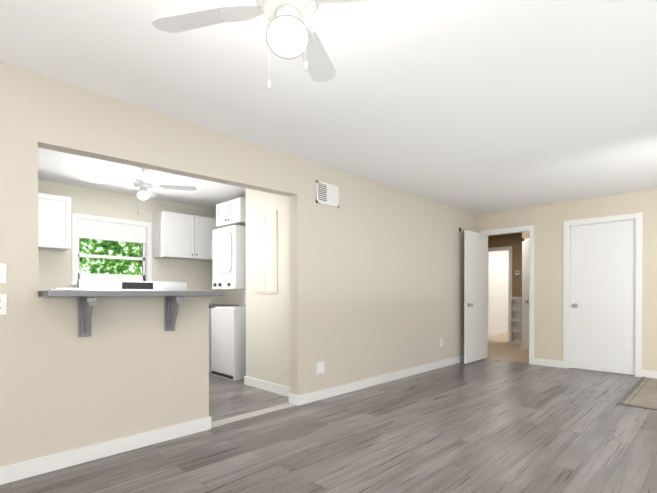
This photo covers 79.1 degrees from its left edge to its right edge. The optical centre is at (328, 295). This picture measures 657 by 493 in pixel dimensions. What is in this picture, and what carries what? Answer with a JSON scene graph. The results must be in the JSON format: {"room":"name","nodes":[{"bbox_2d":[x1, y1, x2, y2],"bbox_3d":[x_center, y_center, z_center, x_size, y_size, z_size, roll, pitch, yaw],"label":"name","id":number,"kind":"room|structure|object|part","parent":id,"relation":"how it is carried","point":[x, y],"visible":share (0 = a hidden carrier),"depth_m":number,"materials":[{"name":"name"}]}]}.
{"room":"living room","nodes":[
{"label":"living room","id":0,"kind":"room"},
{"bbox_2d":[38,179,220,303],"bbox_3d":[-3.059,-0.146,4.948,0.120,2.385,4.020,0,1,45],"label":"wall","id":1,"kind":"structure","parent":0,"point":[195,275],"depth_m":5.21,"materials":[{"name":"beige paint"}]},
{"bbox_2d":[38,193,70,250],"bbox_3d":[-3.327,-0.824,4.336,0.350,0.590,0.840,0,1,45],"label":"upper cabinet","id":2,"kind":"object","parent":1,"relation":"attached to","point":[54,222],"visible":0.4,"depth_m":4.42,"materials":[{"name":"white wood"}]},
{"bbox_2d":[153,211,220,260],"bbox_3d":[-1.990,-0.826,5.686,0.350,0.605,0.880,0,1,45],"label":"upper cabinet","id":3,"kind":"object","parent":1,"relation":"attached to","point":[182,236],"visible":0.75,"depth_m":5.48,"materials":[{"name":"white wood"}]},
{"bbox_2d":[221,289,242,305],"bbox_3d":[-0.728,-0.149,5.384,2.580,2.385,0.120,0,1,45],"label":"wall","id":4,"kind":"structure","parent":0,"point":[233,296],"depth_m":6.02,"materials":[{"name":"beige paint"}]},
{"bbox_2d":[216,197,245,227],"bbox_3d":[-1.107,-1.065,5.271,0.590,0.300,0.560,0,1,45],"label":"upper cabinet","id":5,"kind":"object","parent":4,"relation":"attached to","point":[231,212],"visible":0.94,"depth_m":5.04,"materials":[{"name":"white wood"}]},
{"bbox_2d":[0,61,477,466],"bbox_3d":[-0.824,-0.135,3.368,0.120,2.385,9.520,0,1,45],"label":"wall","id":6,"kind":"structure","parent":0,"point":[376,278],"depth_m":2.97,"materials":[{"name":"beige paint"}]},
{"bbox_2d":[0,294,6,314],"bbox_3d":[-1.854,0.050,2.236,0.008,0.115,0.072,0,1,45],"label":"electrical outlet plate","id":7,"kind":"object","parent":6,"relation":"attached to","point":[3,304],"visible":1,"depth_m":2.25,"materials":[{"name":"white plastic"}]},
{"bbox_2d":[0,263,6,283],"bbox_3d":[-1.852,-0.125,2.232,0.014,0.115,0.072,0,1,45],"label":"switch plate","id":8,"kind":"object","parent":6,"relation":"attached to","point":[3,274],"visible":1,"depth_m":2.25,"materials":[{"name":"white plastic"}]},
{"bbox_2d":[38,291,222,296],"bbox_3d":[-1.323,-0.013,2.769,0.355,0.036,1.113,0,1,45],"label":"countertop","id":9,"kind":"structure","parent":6,"relation":"on","point":[115,293],"depth_m":2.53,"materials":[{"name":"grey laminate"}]},
{"bbox_2d":[46,288,89,290],"bbox_3d":[-1.608,-0.038,2.456,0.150,0.014,0.200,0,1,45],"label":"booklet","id":10,"kind":"object","parent":9,"relation":"on","point":[67,289],"visible":1,"depth_m":2.44,"materials":[{"name":"white paper"}]},
{"bbox_2d":[211,403,296,427],"bbox_3d":[-0.666,1.053,3.536,0.120,0.006,0.902,0,1,45],"label":"trim","id":11,"kind":"structure","parent":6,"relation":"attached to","point":[217,423],"depth_m":3.49,"materials":[{"name":"grey wood"}]},
{"bbox_2d":[316,362,324,373],"bbox_3d":[-0.082,0.733,4.032,0.005,0.115,0.115,0,1,45],"label":"electrical outlet plate","id":12,"kind":"object","parent":6,"relation":"attached to","point":[320,367],"visible":1,"depth_m":4.03,"materials":[{"name":"white plastic"}]},
{"bbox_2d":[316,180,338,206],"bbox_3d":[-0.006,-1.042,4.093,0.010,0.220,0.330,0,1,45],"label":"air vent","id":13,"kind":"object","parent":6,"relation":"in","point":[327,194],"visible":1,"depth_m":4.08,"materials":[{"name":"grey plastic"}]},
{"bbox_2d":[0,329,656,484],"bbox_3d":[2.864,1.006,3.959,6.900,0.095,15.300,0,1,45],"label":"baseboard","id":14,"kind":"structure","parent":6,"relation":"attached to","point":[29,468],"depth_m":2.96,"materials":[{"name":"white wood"}]},
{"bbox_2d":[246,188,289,387],"bbox_3d":[-0.416,-0.143,4.568,0.990,2.385,0.600,0,1,45],"label":"wall","id":15,"kind":"structure","parent":0,"point":[267,337],"depth_m":4.38,"materials":[{"name":"beige paint"}]},
{"bbox_2d":[254,210,276,293],"bbox_3d":[-0.701,-0.469,4.406,0.410,0.900,0.024,0,1,45],"label":"panel","id":16,"kind":"object","parent":15,"relation":"attached to","point":[265,232],"visible":1,"depth_m":4.38,"materials":[{"name":"beige paint"}]},
{"bbox_2d":[0,358,656,492],"bbox_3d":[0.248,1.095,2.314,8.540,0.060,9.520,0,1,45],"label":"floor","id":17,"kind":"structure","parent":0,"point":[489,425],"depth_m":2.83,"materials":[{"name":"grey wood"}]},
{"bbox_2d":[77,280,186,290],"bbox_3d":[-1.631,0.475,3.165,0.710,1.168,0.760,0,1,45],"label":"range","id":18,"kind":"object","parent":17,"relation":"on","point":[100,285],"visible":0.04,"depth_m":2.90,"materials":[{"name":"white metal"}]},
{"bbox_2d":[209,304,238,371],"bbox_3d":[-2.818,0.594,4.659,0.633,0.910,3.698,0,1,45],"label":"countertop","id":19,"kind":"structure","parent":17,"relation":"on","point":[212,306],"depth_m":5.47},
{"bbox_2d":[211,225,245,380],"bbox_3d":[-1.140,0.087,5.257,0.555,1.915,0.622,0,1,45],"label":"dryer","id":20,"kind":"object","parent":17,"relation":"on","point":[228,329],"visible":0.67,"depth_m":4.96,"materials":[{"name":"white metal"}]},
{"bbox_2d":[617,377,656,409],"bbox_3d":[4.622,1.054,3.279,3.416,0.009,1.726,0,1,45],"label":"trim","id":21,"kind":"structure","parent":17,"relation":"on","point":[629,392],"depth_m":4.07,"materials":[{"name":"grey wood"}]},
{"bbox_2d":[623,377,656,407],"bbox_3d":[4.650,1.056,3.279,3.376,0.005,1.686,0,1,45],"label":"tile floor","id":22,"kind":"structure","parent":17,"relation":"on","point":[644,393],"depth_m":4.17,"materials":[{"name":"beige tile"}]},
{"bbox_2d":[0,0,656,213],"bbox_3d":[0.248,-1.350,2.297,8.540,0.060,9.520,0,1,45],"label":"ceiling","id":23,"kind":"structure","parent":0,"point":[480,106],"depth_m":2.53,"materials":[{"name":"white paint"}]},
{"bbox_2d":[86,167,196,214],"bbox_3d":[-1.888,-1.080,4.049,0.764,0.500,0.764,0,0,31],"label":"kitchen ceiling fan","id":24,"kind":"object","parent":23,"relation":"hanging from","point":[142,183],"visible":0.98,"depth_m":4.01,"materials":[{"name":"grey plastic"}]},
{"bbox_2d":[152,0,370,89],"bbox_3d":[-0.146,-1.033,1.422,0.812,0.558,0.812,0,0,-30],"label":"room ceiling fan","id":25,"kind":"object","parent":23,"relation":"hanging from","point":[290,34],"visible":1,"depth_m":1.45,"materials":[{"name":"white plastic"}]},
{"bbox_3d":[-0.148,-0.883,1.418,0.157,0.257,0.062,0,1,45],"label":"pull cord","id":26,"kind":"part","parent":25,"relation":"part of","materials":[{"name":"white plastic"}]},
{"bbox_2d":[478,214,483,232],"bbox_3d":[2.565,-0.157,6.626,0.110,2.385,0.120,0,1,45],"label":"wall","id":27,"kind":"structure","parent":0,"point":[480,222],"depth_m":6.58,"materials":[{"name":"beige paint"}]},
{"bbox_2d":[464,230,485,363],"bbox_3d":[2.346,0.019,6.250,0.110,2.022,0.715,0,1,45],"label":"hall door","id":28,"kind":"structure","parent":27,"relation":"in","point":[474,296],"depth_m":6.21,"materials":[{"name":"white wood"}]},
{"bbox_2d":[489,250,508,331],"bbox_3d":[4.574,-0.184,10.666,0.120,2.385,3.350,0,1,45],"label":"wall","id":29,"kind":"structure","parent":0,"point":[498,285],"depth_m":10.49,"materials":[{"name":"white paint"}]},
{"bbox_2d":[488,233,521,296],"bbox_3d":[4.060,-0.171,8.748,1.150,2.385,0.100,0,1,45],"label":"wall","id":30,"kind":"structure","parent":0,"point":[515,241],"depth_m":8.68,"materials":[{"name":"brown paint"}]},
{"bbox_2d":[488,246,511,341],"bbox_3d":[3.826,-0.033,8.970,0.636,2.105,0.116,0,1,45],"label":"door frame","id":31,"kind":"structure","parent":30,"relation":"attached to","point":[509,248],"depth_m":8.77,"materials":[{"name":"white wood"}]},
{"bbox_2d":[488,332,528,361],"bbox_3d":[4.544,1.049,8.995,2.440,0.060,6.020,0,1,45],"label":"floor","id":32,"kind":"structure","parent":0,"point":[500,346],"depth_m":7.46,"materials":[{"name":"beige carpet"}]},
{"bbox_2d":[510,297,521,343],"bbox_3d":[4.052,0.525,8.563,0.234,0.995,0.175,0,1,45],"label":"bookcase","id":33,"kind":"object","parent":32,"relation":"on","point":[515,317],"visible":0.79,"depth_m":8.60,"materials":[{"name":"white wood"}]},
{"bbox_2d":[522,232,528,350],"bbox_3d":[4.373,-0.164,7.664,0.820,2.385,1.200,0,1,45],"label":"wall","id":34,"kind":"structure","parent":0,"point":[525,235],"depth_m":7.48,"materials":[{"name":"brown paint"}]},
{"bbox_2d":[522,238,528,349],"bbox_3d":[3.866,-0.019,7.249,0.675,2.100,0.100,0,1,45],"label":"closet door","id":35,"kind":"structure","parent":34,"relation":"in","point":[525,294],"depth_m":7.45,"materials":[{"name":"white wood"}]},
{"bbox_2d":[484,189,656,370],"bbox_3d":[4.597,-0.143,4.614,5.610,2.385,0.120,0,1,45],"label":"wall","id":36,"kind":"structure","parent":0,"point":[547,220],"depth_m":5.76,"materials":[{"name":"beige paint"}]},
{"bbox_2d":[480,225,534,363],"bbox_3d":[2.849,-0.015,6.335,0.835,2.105,0.136,0,1,45],"label":"door frame","id":37,"kind":"structure","parent":36,"relation":"attached to","point":[530,229],"depth_m":6.04,"materials":[{"name":"white wood"}]},
{"bbox_2d":[570,220,634,374],"bbox_3d":[3.712,0.024,5.423,0.737,2.023,0.108,0,1,45],"label":"closet door","id":38,"kind":"structure","parent":36,"relation":"in","point":[602,306],"depth_m":5.42,"materials":[{"name":"white wood"}]},
{"bbox_2d":[563,212,642,376],"bbox_3d":[3.740,-0.012,5.452,0.895,2.110,0.136,0,1,45],"label":"door frame","id":39,"kind":"structure","parent":36,"relation":"attached to","point":[637,218],"depth_m":5.29,"materials":[{"name":"white wood"}]},
{"bbox_3d":[-2.817,0.428,5.197,0.120,1.235,0.830,0,1,45],"label":"wall","id":40,"kind":"structure","parent":0,"visible":0},
{"bbox_2d":[70,213,151,284],"bbox_3d":[-2.800,-0.567,5.173,0.168,0.865,0.980,0,1,45],"label":"window","id":41,"kind":"structure","parent":40,"relation":"in","point":[93,259],"depth_m":5.16,"materials":[{"name":"white wood"}]},
{"bbox_3d":[-2.824,-0.567,5.197,0.006,0.685,0.760,0,1,45],"label":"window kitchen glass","id":42,"kind":"part","parent":41,"relation":"part of","materials":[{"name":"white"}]},
{"bbox_2d":[78,219,145,243],"bbox_3d":[-2.794,-0.825,5.166,0.056,0.229,0.810,0,1,45],"label":"window blind","id":43,"kind":"object","parent":41,"relation":"attached to","point":[95,230],"visible":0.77,"depth_m":5.13,"materials":[{"name":"white"}]}
]}

